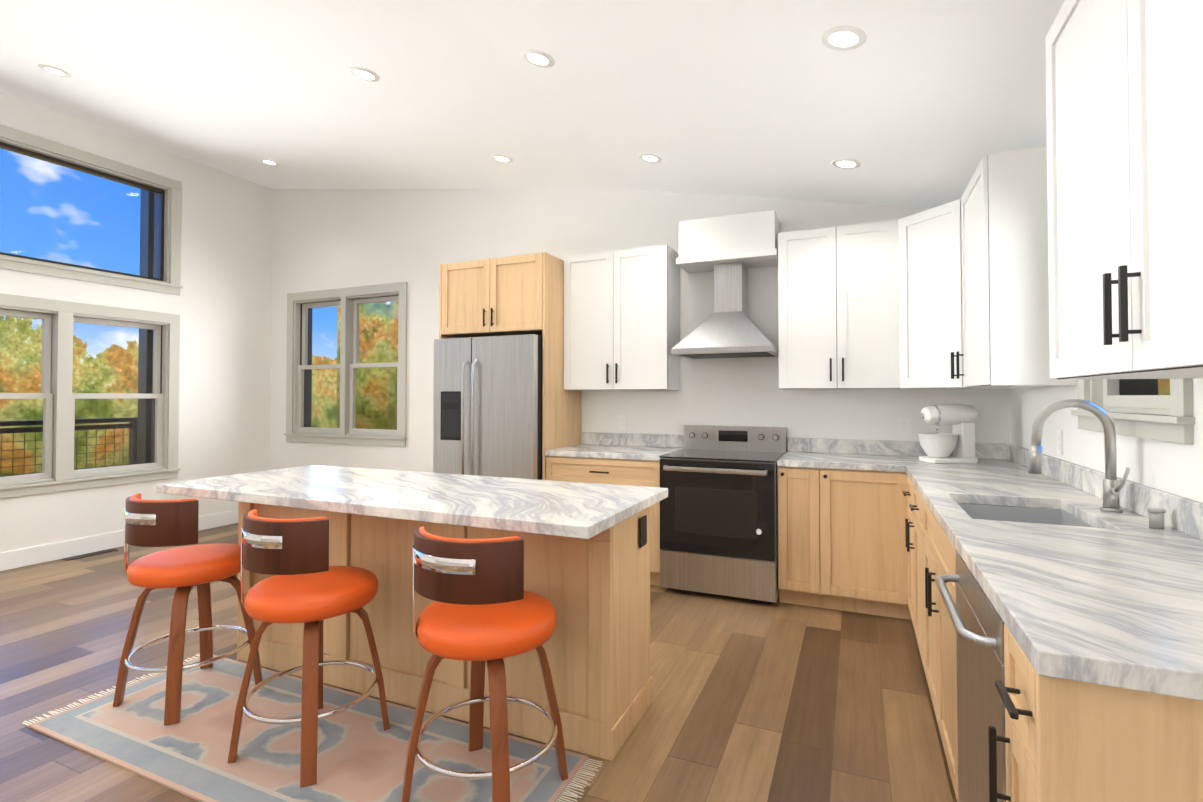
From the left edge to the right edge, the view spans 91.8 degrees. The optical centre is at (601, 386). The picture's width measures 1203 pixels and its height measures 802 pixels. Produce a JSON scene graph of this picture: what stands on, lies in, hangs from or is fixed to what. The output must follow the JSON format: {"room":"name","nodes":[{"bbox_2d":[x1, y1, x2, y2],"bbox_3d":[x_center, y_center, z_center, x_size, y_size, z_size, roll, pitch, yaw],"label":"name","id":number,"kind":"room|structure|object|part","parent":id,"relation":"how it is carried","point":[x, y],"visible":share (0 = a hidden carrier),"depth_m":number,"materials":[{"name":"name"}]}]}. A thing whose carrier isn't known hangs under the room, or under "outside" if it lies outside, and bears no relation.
{"room":"kitchen","nodes":[
{"label":"kitchen","id":0,"kind":"room"},
{"bbox_2d":[0,93,271,551],"bbox_3d":[-5.290,-0.606,3.002,0.200,3.950,8.050,0,-1,24],"label":"wall","id":1,"kind":"structure","parent":0,"point":[220,304],"depth_m":5.76,"materials":[{"name":"white paint"}]},
{"bbox_2d":[0,293,180,498],"bbox_3d":[-4.648,0.068,4.421,0.254,1.550,2.615,0,-1,24],"label":"window","id":2,"kind":"structure","parent":1,"relation":"in","point":[59,473],"depth_m":4.86,"materials":[{"name":"grey wood"}]},
{"bbox_2d":[0,124,182,294],"bbox_3d":[-4.648,-1.441,4.447,0.254,1.090,2.615,0,-1,24],"label":"window","id":3,"kind":"structure","parent":1,"relation":"in","point":[166,278],"depth_m":5.10,"materials":[{"name":"grey"}]},
{"bbox_2d":[0,509,238,570],"bbox_3d":[-5.191,1.298,2.926,0.015,0.140,7.650,0,-1,24],"label":"baseboard","id":4,"kind":"structure","parent":1,"relation":"attached to","point":[18,558],"depth_m":4.83,"materials":[{"name":"white paint"}]},
{"bbox_2d":[0,523,956,801],"bbox_3d":[-2.064,1.405,1.558,7.240,0.120,8.050,0,-1,24],"label":"floor","id":5,"kind":"structure","parent":0,"point":[756,701],"depth_m":2.60,"materials":[{"name":"brown wood"}]},
{"bbox_2d":[61,549,116,560],"bbox_3d":[-4.264,1.398,4.866,0.100,0.006,0.350,0,-1,24],"label":"floor vent","id":6,"kind":"object","parent":5,"relation":"in","point":[87,554],"visible":1,"depth_m":4.85,"materials":[{"name":"brown"}]},
{"bbox_2d":[23,653,601,801],"bbox_3d":[-1.168,1.352,2.224,2.270,0.008,0.715,0,-1,24],"label":"rug","id":7,"kind":"object","parent":5,"relation":"on","point":[361,754],"visible":0.83,"depth_m":2.19,"materials":[{"name":"beige fabric"}]},
{"bbox_2d":[113,493,261,725],"bbox_3d":[-1.816,0.910,2.584,0.464,0.887,0.470,0,-1,24],"label":"stool","id":8,"kind":"object","parent":7,"relation":"on","point":[184,570],"visible":1,"depth_m":2.41,"materials":[{"name":"orange leather"}]},
{"bbox_3d":[-1.815,0.788,2.589,0.455,0.098,0.455,0,-1,24],"label":"seat","id":9,"kind":"part","parent":8,"relation":"part of","materials":[{"name":"orange leather"}]},
{"bbox_3d":[-1.815,1.095,2.584,0.419,0.517,0.419,0,-1,24],"label":"frame","id":10,"kind":"part","parent":8,"relation":"part of","materials":[{"name":"brown wood"}]},
{"bbox_2d":[227,509,389,787],"bbox_3d":[-1.094,0.904,2.214,0.464,0.887,0.470,0,-1,24],"label":"stool","id":11,"kind":"object","parent":7,"relation":"on","point":[309,587],"visible":1,"depth_m":2.03,"materials":[{"name":"orange leather"}]},
{"bbox_3d":[-1.093,1.089,2.213,0.431,0.517,0.431,0,-1,24],"label":"frame","id":12,"kind":"part","parent":11,"relation":"part of","materials":[{"name":"brown wood"}]},
{"bbox_3d":[-1.093,0.781,2.219,0.456,0.098,0.456,0,-1,24],"label":"seat","id":13,"kind":"part","parent":11,"relation":"part of","materials":[{"name":"orange leather"}]},
{"bbox_2d":[400,527,567,801],"bbox_3d":[-0.378,0.899,1.929,0.464,0.887,0.470,0,-1,24],"label":"stool","id":14,"kind":"object","parent":7,"relation":"on","point":[481,610],"visible":1,"depth_m":1.75,"materials":[{"name":"orange leather"}]},
{"bbox_3d":[-0.377,1.084,1.928,0.425,0.517,0.425,0,-1,24],"label":"frame","id":15,"kind":"part","parent":14,"relation":"part of","materials":[{"name":"brown wood"}]},
{"bbox_3d":[-0.377,0.776,1.933,0.456,0.098,0.456,0,-1,24],"label":"seat","id":16,"kind":"part","parent":14,"relation":"part of","materials":[{"name":"orange leather"}]},
{"bbox_2d":[237,501,651,760],"bbox_3d":[-0.802,0.925,2.728,2.043,0.879,0.450,0,-1,24],"label":"kitchen island","id":17,"kind":"object","parent":5,"relation":"on","point":[587,560],"depth_m":2.35,"materials":[{"name":"brown wood"}]},
{"bbox_2d":[156,465,667,540],"bbox_3d":[-0.868,0.462,2.601,2.170,0.040,0.830,0,-1,24],"label":"island countertop","id":18,"kind":"structure","parent":17,"relation":"on","point":[577,511],"depth_m":2.35,"materials":[{"name":"white stone"}]},
{"bbox_2d":[640,515,646,547],"bbox_3d":[0.174,0.599,2.421,0.005,0.120,0.076,0,-1,24],"label":"outlet","id":19,"kind":"object","parent":17,"relation":"attached to","point":[643,518],"depth_m":2.42,"materials":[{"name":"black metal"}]},
{"bbox_2d":[433,334,542,479],"bbox_3d":[-0.783,0.511,4.731,0.916,1.775,0.777,0,-1,24],"label":"refrigerator","id":20,"kind":"object","parent":5,"relation":"on","point":[487,414],"visible":0.58,"depth_m":4.40,"materials":[{"name":"silver metal"}]},
{"bbox_2d":[439,252,581,479],"bbox_3d":[-0.751,0.200,4.810,0.980,2.400,0.671,0,-1,24],"label":"cabinet","id":21,"kind":"object","parent":5,"relation":"on","point":[514,295],"visible":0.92,"depth_m":4.53,"materials":[{"name":"brown wood"}]},
{"bbox_2d":[545,455,660,585],"bbox_3d":[0.119,0.954,4.440,0.894,0.879,0.627,0,-1,24],"label":"base cabinet","id":22,"kind":"object","parent":5,"relation":"on","point":[601,469],"depth_m":4.11,"materials":[{"name":"brown wood"}]},
{"bbox_2d":[545,443,683,458],"bbox_3d":[0.118,0.494,4.445,0.894,0.040,0.634,0,-1,24],"label":"countertop","id":23,"kind":"structure","parent":22,"relation":"on","point":[583,448],"depth_m":4.32,"materials":[{"name":"white stone"}]},
{"bbox_2d":[659,425,786,603],"bbox_3d":[0.859,0.837,4.061,0.754,1.100,0.732,0,-1,24],"label":"range","id":24,"kind":"object","parent":5,"relation":"on","point":[719,520],"visible":0.98,"depth_m":3.79,"materials":[{"name":"silver metal"}]},
{"bbox_2d":[777,463,832,608],"bbox_3d":[1.374,0.945,3.892,0.312,0.879,0.627,0,-1,24],"label":"base cabinet","id":25,"kind":"object","parent":5,"relation":"on","point":[805,494],"depth_m":3.61,"materials":[{"name":"brown wood"}]},
{"bbox_2d":[833,467,896,617],"bbox_3d":[1.661,0.943,3.767,0.556,0.879,0.627,0,-1,24],"label":"base cabinet","id":26,"kind":"object","parent":5,"relation":"on","point":[864,537],"depth_m":3.48,"materials":[{"name":"brown wood"}]},
{"bbox_2d":[777,451,904,470],"bbox_3d":[1.559,0.483,3.815,0.720,0.040,0.634,0,-1,24],"label":"countertop","id":27,"kind":"structure","parent":26,"relation":"on","point":[798,458],"depth_m":3.64,"materials":[{"name":"white stone"}]},
{"bbox_2d":[905,471,908,619],"bbox_3d":[1.961,0.930,3.027,0.627,0.879,0.448,0,-1,24],"label":"base cabinet","id":28,"kind":"object","parent":5,"relation":"on","point":[906,472],"depth_m":3.37,"materials":[{"name":"brown wood"}]},
{"bbox_2d":[945,571,992,801],"bbox_3d":[1.575,1.043,2.030,0.537,0.620,0.820,0,-1,24],"label":"base cabinet","id":29,"kind":"object","parent":5,"relation":"on","point":[950,631],"depth_m":1.83,"materials":[{"name":"brown wood"}]},
{"bbox_2d":[935,550,1005,801],"bbox_3d":[1.158,0.904,1.331,0.646,0.874,0.594,0,-1,24],"label":"dishwasher","id":30,"kind":"object","parent":5,"relation":"on","point":[977,621],"visible":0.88,"depth_m":1.41,"materials":[{"name":"silver metal"}]},
{"bbox_2d":[909,479,1116,714],"bbox_3d":[1.796,0.924,2.651,0.627,0.879,0.626,0,-1,24],"label":"base cabinet","id":31,"kind":"object","parent":5,"relation":"on","point":[926,603],"depth_m":2.41,"materials":[{"name":"brown wood"}]},
{"bbox_2d":[993,607,1202,801],"bbox_3d":[1.039,0.894,0.918,0.627,0.879,0.247,0,-1,24],"label":"base cabinet","id":32,"kind":"object","parent":5,"relation":"on","point":[1065,742],"depth_m":0.91,"materials":[{"name":"brown wood"}]},
{"bbox_2d":[901,455,1202,702],"bbox_3d":[1.641,0.457,2.312,0.634,0.040,3.324,0,-1,24],"label":"countertop","id":33,"kind":"structure","parent":32,"relation":"on","point":[1111,608],"depth_m":1.26,"materials":[{"name":"white stone"}]},
{"bbox_2d":[918,404,977,462],"bbox_3d":[2.106,0.281,3.549,0.331,0.353,0.264,0,-1,24],"label":"stand mixer","id":34,"kind":"object","parent":33,"relation":"on","point":[939,447],"visible":1,"depth_m":3.51,"materials":[{"name":"white plastic"}]},
{"bbox_2d":[918,432,958,457],"bbox_3d":[2.049,0.356,3.551,0.224,0.142,0.224,0,-1,24],"label":"bowl","id":35,"kind":"object","parent":34,"relation":"on","point":[936,445],"depth_m":3.49,"materials":[{"name":"white ceramic"}]},
{"bbox_2d":[957,499,1104,526],"bbox_3d":[1.498,0.573,2.083,0.404,0.224,0.584,0,-1,24],"label":"sink","id":36,"kind":"object","parent":33,"relation":"in","point":[979,508],"depth_m":2.31,"materials":[{"name":"grey metal"}]},
{"bbox_2d":[1025,399,1132,514],"bbox_3d":[1.667,0.238,2.047,0.268,0.390,0.121,0,-1,24],"label":"faucet","id":37,"kind":"object","parent":33,"relation":"on","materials":[{"name":"silver metal"}]},
{"bbox_2d":[0,0,1064,208],"bbox_3d":[-2.064,-1.784,1.612,7.240,1.360,8.050,0,-1,24],"label":"ceiling","id":38,"kind":"structure","parent":0,"point":[928,104],"depth_m":3.14,"materials":[{"name":"white paint"}]},
{"bbox_2d":[38,64,71,76],"bbox_3d":[-3.601,-2.082,3.845,0.162,0.028,0.164,0,-1,24],"label":"recessed light","id":39,"kind":"object","parent":38,"relation":"in","point":[57,71],"visible":1,"depth_m":3.83,"materials":[{"name":"white plastic"}]},
{"bbox_2d":[259,159,279,165],"bbox_3d":[-3.068,-2.074,5.390,0.162,0.028,0.164,0,-1,24],"label":"recessed light","id":40,"kind":"object","parent":38,"relation":"in","point":[269,162],"visible":0.96,"depth_m":5.38,"materials":[{"name":"white plastic"}]},
{"bbox_2d":[349,67,379,81],"bbox_3d":[-1.334,-1.758,3.284,0.162,0.028,0.164,0,-1,24],"label":"recessed light","id":41,"kind":"object","parent":38,"relation":"in","point":[365,73],"visible":1,"depth_m":3.27,"materials":[{"name":"white"}]},
{"bbox_2d":[491,154,512,162],"bbox_3d":[-0.752,-1.727,4.416,0.162,0.028,0.164,0,-1,24],"label":"recessed light","id":42,"kind":"object","parent":38,"relation":"in","point":[498,157],"visible":0.98,"depth_m":4.40,"materials":[{"name":"white plastic"}]},
{"bbox_2d":[521,49,554,67],"bbox_3d":[-0.307,-1.593,2.833,0.161,0.037,0.164,0,-1,24],"label":"recessed light","id":43,"kind":"object","parent":38,"relation":"in","point":[541,58],"visible":1,"depth_m":2.82,"materials":[{"name":"white plastic"}]},
{"bbox_2d":[638,153,661,162],"bbox_3d":[0.329,-1.545,3.940,0.161,0.037,0.164,0,-1,24],"label":"recessed light","id":44,"kind":"object","parent":38,"relation":"in","point":[649,157],"visible":1,"depth_m":3.93,"materials":[{"name":"white plastic"}]},
{"bbox_2d":[821,25,866,50],"bbox_3d":[0.920,-1.323,2.216,0.161,0.037,0.164,0,-1,24],"label":"recessed light","id":45,"kind":"object","parent":38,"relation":"in","point":[843,35],"visible":1,"depth_m":2.21,"materials":[{"name":"white"}]},
{"bbox_2d":[832,158,860,168],"bbox_3d":[1.431,-1.304,3.411,0.161,0.037,0.164,0,-1,24],"label":"recessed light","id":46,"kind":"object","parent":38,"relation":"in","point":[845,162],"visible":1,"depth_m":3.40,"materials":[{"name":"white plastic"}]},
{"bbox_2d":[269,189,1009,472],"bbox_3d":[-0.401,-0.569,5.149,7.040,3.950,0.200,0,-1,24],"label":"wall","id":47,"kind":"structure","parent":0,"point":[324,239],"depth_m":5.01,"materials":[{"name":"white paint"}]},
{"bbox_2d":[284,282,406,446],"bbox_3d":[-2.620,-0.215,6.096,1.670,1.605,0.254,0,-1,24],"label":"window","id":48,"kind":"structure","parent":47,"relation":"in","point":[299,374],"depth_m":6.05,"materials":[{"name":"grey wood"}]},
{"bbox_2d":[564,245,679,390],"bbox_3d":[0.158,-0.507,4.601,0.857,1.066,0.347,0,-1,24],"label":"upper cabinet","id":49,"kind":"object","parent":47,"relation":"attached to","point":[622,307],"depth_m":4.43,"materials":[{"name":"white wood"}]},
{"bbox_2d":[671,210,779,358],"bbox_3d":[0.905,-0.716,4.194,0.710,0.989,0.500,0,-1,24],"label":"range hood","id":50,"kind":"object","parent":47,"relation":"attached to","point":[728,250],"visible":0.94,"depth_m":4.13,"materials":[{"name":"silver metal"}]},
{"bbox_2d":[581,432,1004,458],"bbox_3d":[1.203,0.421,4.307,2.994,0.100,0.020,0,-1,24],"label":"backsplash","id":51,"kind":"structure","parent":47,"relation":"attached to","point":[842,446],"depth_m":4.11,"materials":[{"name":"white stone"}]},
{"bbox_2d":[778,221,887,389],"bbox_3d":[1.619,-0.518,3.939,0.789,1.066,0.390,0,-1,24],"label":"upper cabinet","id":52,"kind":"object","parent":47,"relation":"attached to","point":[833,281],"depth_m":3.82,"materials":[{"name":"white wood"}]},
{"bbox_2d":[898,417,909,434],"bbox_3d":[2.050,0.265,3.949,0.072,0.116,0.008,0,-1,24],"label":"electrical outlet","id":53,"kind":"object","parent":47,"relation":"attached to","point":[903,425],"visible":1,"depth_m":3.95,"materials":[{"name":"white plastic"}]},
{"bbox_2d":[888,202,1009,388],"bbox_3d":[2.134,-0.525,3.539,0.699,1.066,0.711,0,-1,24],"label":"upper cabinet","id":54,"kind":"object","parent":47,"relation":"attached to","point":[919,244],"depth_m":3.53,"materials":[{"name":"white wood"}]},
{"bbox_2d":[925,511,955,582],"bbox_3d":[1.339,0.570,2.359,0.009,0.080,1.322,0,-1,24],"label":"drawer front","id":55,"kind":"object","parent":0,"relation":"attached to","point":[944,548],"depth_m":2.03,"materials":[{"name":"beige wood"}]},
{"bbox_2d":[1010,378,1202,502],"bbox_3d":[1.121,-0.656,0.091,0.200,3.950,7.850,0,-1,24],"label":"wall","id":56,"kind":"structure","parent":0,"point":[1173,468],"depth_m":2.18,"materials":[{"name":"white paint"}]},
{"bbox_2d":[952,147,1076,387],"bbox_3d":[2.045,-0.535,2.949,0.390,1.066,0.690,0,-1,24],"label":"upper cabinet","id":57,"kind":"object","parent":56,"relation":"attached to","point":[996,218],"depth_m":2.67,"materials":[{"name":"white wood"}]},
{"bbox_2d":[1056,430,1062,454],"bbox_3d":[2.196,0.266,2.798,0.008,0.116,0.072,0,-1,24],"label":"electrical outlet","id":58,"kind":"object","parent":56,"relation":"attached to","point":[1059,440],"visible":1,"depth_m":2.79,"materials":[{"name":"white plastic"}]},
{"bbox_2d":[1005,444,1202,538],"bbox_3d":[1.922,0.385,2.190,0.020,0.100,3.324,0,-1,24],"label":"backsplash","id":59,"kind":"structure","parent":56,"relation":"attached to","point":[1175,512],"depth_m":1.80,"materials":[{"name":"white stone"}]},
{"bbox_2d":[1040,0,1202,383],"bbox_3d":[1.302,-0.565,1.195,0.347,1.066,1.180,0,-1,24],"label":"upper cabinet","id":60,"kind":"object","parent":56,"relation":"attached to","point":[1071,253],"depth_m":1.30,"materials":[{"name":"white wood"}]},
{"bbox_2d":[1071,378,1194,443],"bbox_3d":[1.972,-0.347,2.072,0.254,1.040,0.910,0,-1,24],"label":"window","id":61,"kind":"structure","parent":56,"relation":"in","point":[1173,420],"depth_m":2.03,"materials":[{"name":"grey wood"}]},
{"label":"outside","id":62,"kind":"structure","parent":0,"visible":0},
{"bbox_2d":[0,189,154,476],"bbox_3d":[-6.164,-0.619,4.885,2.890,4.360,10.000,0,-1,24],"label":"balcony railing","id":63,"kind":"object","parent":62,"point":[146,366],"depth_m":5.93,"materials":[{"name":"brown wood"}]},
{"bbox_2d":[0,148,336,476],"bbox_3d":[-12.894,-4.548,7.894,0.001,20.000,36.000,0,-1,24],"label":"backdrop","id":64,"kind":"structure","parent":62,"point":[324,387],"depth_m":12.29,"materials":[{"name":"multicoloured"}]},
{"bbox_2d":[336,301,1169,429],"bbox_3d":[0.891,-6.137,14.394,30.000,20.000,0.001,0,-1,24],"label":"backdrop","id":65,"kind":"structure","parent":62,"point":[374,389],"depth_m":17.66,"materials":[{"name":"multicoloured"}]}
]}

